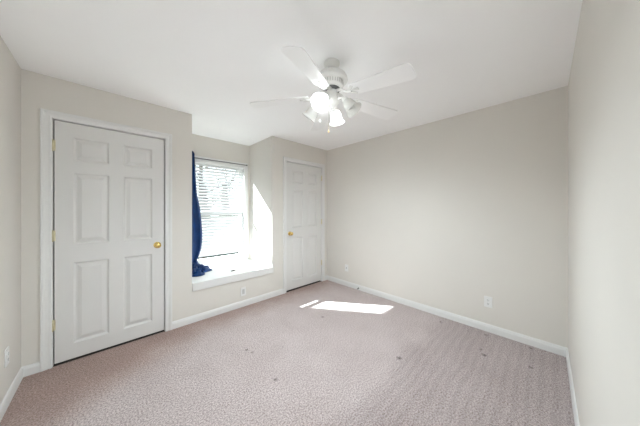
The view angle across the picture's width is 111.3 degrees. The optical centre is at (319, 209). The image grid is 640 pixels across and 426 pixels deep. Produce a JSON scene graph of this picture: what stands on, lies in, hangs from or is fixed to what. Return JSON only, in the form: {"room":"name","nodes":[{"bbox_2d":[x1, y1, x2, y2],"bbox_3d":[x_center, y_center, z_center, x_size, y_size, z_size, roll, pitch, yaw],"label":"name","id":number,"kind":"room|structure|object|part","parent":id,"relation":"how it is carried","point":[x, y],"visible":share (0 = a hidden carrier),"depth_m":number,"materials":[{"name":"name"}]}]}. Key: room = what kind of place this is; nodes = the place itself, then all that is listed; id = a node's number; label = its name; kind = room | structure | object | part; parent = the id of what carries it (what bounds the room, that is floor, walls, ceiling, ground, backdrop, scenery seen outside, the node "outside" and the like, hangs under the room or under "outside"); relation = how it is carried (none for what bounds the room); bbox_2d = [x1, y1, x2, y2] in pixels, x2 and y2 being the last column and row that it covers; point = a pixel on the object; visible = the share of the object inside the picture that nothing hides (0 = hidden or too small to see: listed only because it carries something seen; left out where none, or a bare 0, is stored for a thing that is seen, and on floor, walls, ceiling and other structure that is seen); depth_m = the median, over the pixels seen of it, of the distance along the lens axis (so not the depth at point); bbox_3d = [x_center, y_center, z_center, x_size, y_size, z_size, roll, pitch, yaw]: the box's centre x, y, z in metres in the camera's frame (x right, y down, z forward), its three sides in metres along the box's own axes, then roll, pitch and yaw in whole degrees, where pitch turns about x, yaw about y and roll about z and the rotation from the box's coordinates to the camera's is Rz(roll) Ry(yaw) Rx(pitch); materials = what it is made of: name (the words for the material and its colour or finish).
{"room":"empty bedroom","nodes":[
{"label":"empty bedroom","id":0,"kind":"room"},
{"bbox_2d":[0,36,20,403],"bbox_3d":[-1.359,0.108,0.601,0.120,2.440,3.255,0,0,-44],"label":"wall","id":1,"kind":"structure","parent":0,"point":[10,71],"depth_m":1.54,"materials":[{"name":"beige paint"}]},
{"bbox_2d":[5,346,8,367],"bbox_3d":[-2.119,0.998,1.483,0.010,0.117,0.072,0,0,-44],"label":"wall outlet","id":2,"kind":"object","parent":1,"relation":"attached to","point":[7,348],"visible":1,"depth_m":1.47,"materials":[{"name":"white plastic"}]},
{"bbox_2d":[0,367,22,421],"bbox_3d":[-1.312,1.287,0.647,0.012,0.082,3.015,0,0,-44],"label":"baseboard","id":3,"kind":"structure","parent":1,"relation":"attached to","point":[15,384],"depth_m":1.52,"materials":[{"name":"white paint"}]},
{"bbox_2d":[21,69,326,366],"bbox_3d":[-1.156,0.108,2.974,3.467,2.440,0.120,0,0,-44],"label":"wall","id":4,"kind":"structure","parent":0,"point":[38,91],"depth_m":2.23,"materials":[{"name":"beige paint"}]},
{"bbox_2d":[40,108,171,371],"bbox_3d":[-1.978,0.251,2.119,0.907,2.155,0.158,0,0,-44],"label":"door","id":5,"kind":"structure","parent":4,"relation":"in","point":[106,187],"depth_m":2.04,"materials":[{"name":"white paint"}]},
{"bbox_3d":[-1.714,0.380,2.311,0.066,0.066,0.068,0,0,-44],"label":"knob","id":6,"kind":"part","parent":5,"relation":"part of","materials":[{"name":"gold metal"}]},
{"bbox_2d":[22,275,326,376],"bbox_3d":[-1.110,1.287,2.926,3.467,0.082,0.012,0,0,-44],"label":"baseboard","id":7,"kind":"structure","parent":4,"relation":"attached to","point":[30,369],"depth_m":2.68,"materials":[{"name":"white paint"}]},
{"bbox_2d":[192,259,270,282],"bbox_3d":[-1.367,0.883,3.198,1.074,0.030,0.744,0,0,-44],"label":"window sill","id":8,"kind":"structure","parent":4,"relation":"attached to","point":[224,269],"depth_m":3.21,"materials":[{"name":"white paint"}]},
{"bbox_2d":[192,267,273,290],"bbox_3d":[-1.099,0.913,2.932,1.088,0.095,0.020,0,0,-44],"label":"trim","id":9,"kind":"structure","parent":4,"relation":"attached to","point":[201,285],"depth_m":2.85,"materials":[{"name":"white paint"}]},
{"bbox_2d":[241,287,245,295],"bbox_3d":[-1.048,1.123,2.990,0.072,0.117,0.008,0,0,-44],"label":"wall outlet","id":10,"kind":"object","parent":4,"relation":"attached to","point":[243,289],"visible":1,"depth_m":2.99,"materials":[{"name":"white plastic"}]},
{"bbox_2d":[283,156,324,293],"bbox_3d":[-0.263,0.248,3.772,0.919,2.160,0.158,0,0,-44],"label":"door","id":11,"kind":"structure","parent":4,"relation":"in","point":[303,181],"depth_m":3.74,"materials":[{"name":"white paint"}]},
{"bbox_2d":[192,134,248,258],"bbox_3d":[-1.674,0.108,3.516,1.074,2.440,0.140,0,0,-44],"label":"wall","id":12,"kind":"structure","parent":0,"point":[203,146],"depth_m":3.51,"materials":[{"name":"beige paint"}]},
{"bbox_2d":[195,156,247,265],"bbox_3d":[-1.667,0.037,3.508,1.002,1.667,0.142,0,0,-44],"label":"window","id":13,"kind":"structure","parent":12,"relation":"in","point":[244,256],"depth_m":3.77,"materials":[{"name":"white plastic"}]},
{"bbox_3d":[-1.700,-0.348,3.544,0.876,0.823,0.030,0,0,-44],"label":"sash","id":14,"kind":"part","parent":13,"relation":"part of","materials":[{"name":"white plastic"}]},
{"bbox_2d":[195,159,243,260],"bbox_3d":[-1.634,0.008,3.476,0.865,1.528,0.074,0,0,-44],"label":"blind","id":15,"kind":"object","parent":13,"relation":"attached to","point":[206,213],"visible":0.68,"depth_m":3.51,"materials":[{"name":"white plastic"}]},
{"bbox_3d":[-1.640,0.764,3.483,0.857,0.016,0.044,0,0,-44],"label":"rail","id":16,"kind":"part","parent":15,"relation":"part of","materials":[{"name":"white plastic"}]},
{"bbox_3d":[-1.677,0.431,3.520,0.876,0.810,0.030,0,0,-44],"label":"sash","id":17,"kind":"part","parent":13,"relation":"part of","materials":[{"name":"white plastic"}]},
{"bbox_2d":[195,157,246,165],"bbox_3d":[-1.621,-0.764,3.419,1.007,0.042,0.050,0,0,-44],"label":"curtain rod","id":18,"kind":"object","parent":13,"relation":"attached to","point":[195,157],"visible":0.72,"depth_m":3.46,"materials":[{"name":"grey metal"}]},
{"bbox_2d":[192,151,211,276],"bbox_3d":[-1.696,0.015,3.040,0.354,1.704,0.484,0,0,-44],"label":"curtain","id":19,"kind":"object","parent":18,"relation":"hanging from","point":[198,269],"visible":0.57,"depth_m":3.13,"materials":[{"name":"blue fabric"}]},
{"bbox_3d":[-1.799,0.000,3.094,0.278,1.673,0.263,0,0,-44],"label":"curtain panel","id":20,"kind":"part","parent":19,"relation":"part of","materials":[{"name":"blue fabric"}]},
{"bbox_2d":[249,138,267,264],"bbox_3d":[-1.029,0.108,3.707,0.120,2.440,0.760,0,0,-44],"label":"wall","id":21,"kind":"structure","parent":0,"point":[258,152],"depth_m":3.60,"materials":[{"name":"beige paint"}]},
{"bbox_2d":[0,280,574,425],"bbox_3d":[-0.318,1.388,2.105,3.707,0.120,3.975,0,0,-44],"label":"floor","id":22,"kind":"structure","parent":0,"point":[323,353],"depth_m":1.74,"materials":[{"name":"carpet"}]},
{"bbox_2d":[0,0,581,149],"bbox_3d":[-0.339,-1.172,2.126,3.707,0.120,4.035,0,0,-44],"label":"ceiling","id":23,"kind":"structure","parent":0,"point":[207,60],"depth_m":1.55,"materials":[{"name":"white paint"}]},
{"bbox_2d":[249,45,415,132],"bbox_3d":[0.118,-0.842,1.639,1.180,0.540,1.161,0,0,-44],"label":"ceiling fan","id":24,"kind":"object","parent":23,"relation":"hanging from","point":[331,80],"visible":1,"depth_m":1.56,"materials":[{"name":"white metal"}]},
{"bbox_3d":[-0.305,-0.815,1.667,0.441,0.070,0.135,0,0,0],"label":"blade","id":25,"kind":"part","parent":24,"relation":"part of","materials":[{"name":"white wood"}]},
{"bbox_3d":[-0.068,-0.829,1.296,0.134,0.061,0.442,0,0,22],"label":"blade","id":26,"kind":"part","parent":24,"relation":"part of","materials":[{"name":"white wood"}]},
{"bbox_3d":[-0.083,-0.747,1.717,0.123,0.136,0.131,0,0,-44],"label":"lamp shade","id":27,"kind":"part","parent":24,"relation":"part of","materials":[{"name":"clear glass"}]},
{"bbox_3d":[-0.058,-0.861,1.646,0.200,0.081,0.091,0,0,16],"label":"blade arm","id":28,"kind":"part","parent":24,"relation":"part of","materials":[{"name":"white metal"}]},
{"bbox_3d":[0.013,-0.752,1.516,0.136,0.135,0.125,0,0,-44],"label":"lamp shade","id":29,"kind":"part","parent":24,"relation":"part of","materials":[{"name":"white glass"}]},
{"bbox_3d":[0.009,-0.830,2.047,0.134,0.059,0.442,0,0,-13],"label":"blade","id":30,"kind":"part","parent":24,"relation":"part of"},
{"bbox_3d":[0.020,-0.771,1.536,0.067,0.065,0.048,0,0,-44],"label":"bulb","id":31,"kind":"part","parent":24,"relation":"part of","materials":[{"name":"white glass"}]},
{"bbox_3d":[0.046,-0.865,1.519,0.090,0.077,0.202,0,0,38],"label":"blade arm","id":32,"kind":"part","parent":24,"relation":"part of","materials":[{"name":"white metal"}]},
{"bbox_3d":[0.133,-0.749,1.817,0.132,0.136,0.122,0,0,-44],"label":"lamp shade","id":33,"kind":"part","parent":24,"relation":"part of","materials":[{"name":"white glass"}]},
{"bbox_3d":[0.192,-0.859,1.561,0.094,0.084,0.202,0,0,-44],"label":"blade arm","id":34,"kind":"part","parent":24,"relation":"part of","materials":[{"name":"white metal"}]},
{"bbox_3d":[0.237,-0.747,1.592,0.125,0.136,0.132,0,0,-44],"label":"lamp shade","id":35,"kind":"part","parent":24,"relation":"part of","materials":[{"name":"white glass"}]},
{"bbox_3d":[0.447,-0.834,1.827,0.443,0.056,0.134,0,0,-26],"label":"blade","id":36,"kind":"part","parent":24,"relation":"part of","materials":[{"name":"white wood"}]},
{"bbox_3d":[0.376,-0.811,1.391,0.134,0.079,0.444,0,0,-44],"label":"blade","id":37,"kind":"part","parent":24,"relation":"part of","materials":[{"name":"white wood"}]},
{"bbox_2d":[327,86,567,347],"bbox_3d":[1.224,0.108,3.090,0.120,2.440,3.255,0,0,-44],"label":"wall","id":38,"kind":"structure","parent":0,"point":[449,214],"depth_m":2.51,"materials":[{"name":"beige paint"}]},
{"bbox_2d":[327,275,566,356],"bbox_3d":[1.176,1.287,3.044,0.012,0.082,3.015,0,0,-44],"label":"baseboard","id":39,"kind":"structure","parent":38,"relation":"attached to","point":[550,347],"depth_m":2.50,"materials":[{"name":"white paint"}]},
{"bbox_2d":[484,296,491,307],"bbox_3d":[1.825,1.005,2.373,0.010,0.117,0.072,0,0,-44],"label":"wall outlet","id":40,"kind":"object","parent":38,"relation":"attached to","point":[487,300],"visible":1,"depth_m":2.37,"materials":[{"name":"white plastic"}]},
{"bbox_2d":[568,0,639,425],"bbox_3d":[1.020,0.108,0.717,3.707,2.440,0.120,0,0,-44],"label":"wall","id":41,"kind":"structure","parent":0,"point":[604,78],"depth_m":0.72,"materials":[{"name":"beige paint"}]},
{"bbox_2d":[566,348,579,425],"bbox_3d":[0.974,1.287,0.765,3.467,0.082,0.012,0,0,-44],"label":"baseboard","id":42,"kind":"structure","parent":41,"relation":"attached to","point":[574,405],"depth_m":1.52,"materials":[{"name":"white paint"}]},
{"label":"outside","id":43,"kind":"structure","parent":0,"visible":0},
{"bbox_3d":[-20.815,4.678,47.484,110.000,0.300,88.500,0,0,-44],"label":"ground","id":44,"kind":"structure","parent":43,"visible":0},
{"bbox_2d":[195,165,237,258],"bbox_3d":[-5.419,-1.431,11.647,9.643,11.930,7.605,0,0,-44],"label":"bare tree","id":45,"kind":"object","parent":44,"relation":"on","point":[195,165],"visible":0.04,"depth_m":11.22,"materials":[{"name":"grey plant"}]},
{"bbox_2d":[198,215,238,258],"bbox_3d":[-4.077,2.478,25.072,22.123,4.100,2.503,0,0,-44],"label":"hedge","id":46,"kind":"object","parent":44,"relation":"on","point":[222,215],"visible":0.05,"depth_m":19.34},
{"bbox_2d":[205,169,236,215],"bbox_3d":[-11.713,-1.752,27.230,7.817,12.578,7.102,0,0,-6],"label":"bare tree","id":47,"kind":"object","parent":44,"relation":"on","point":[205,169],"visible":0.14,"depth_m":27.30,"materials":[{"name":"grey plant"}]}
]}

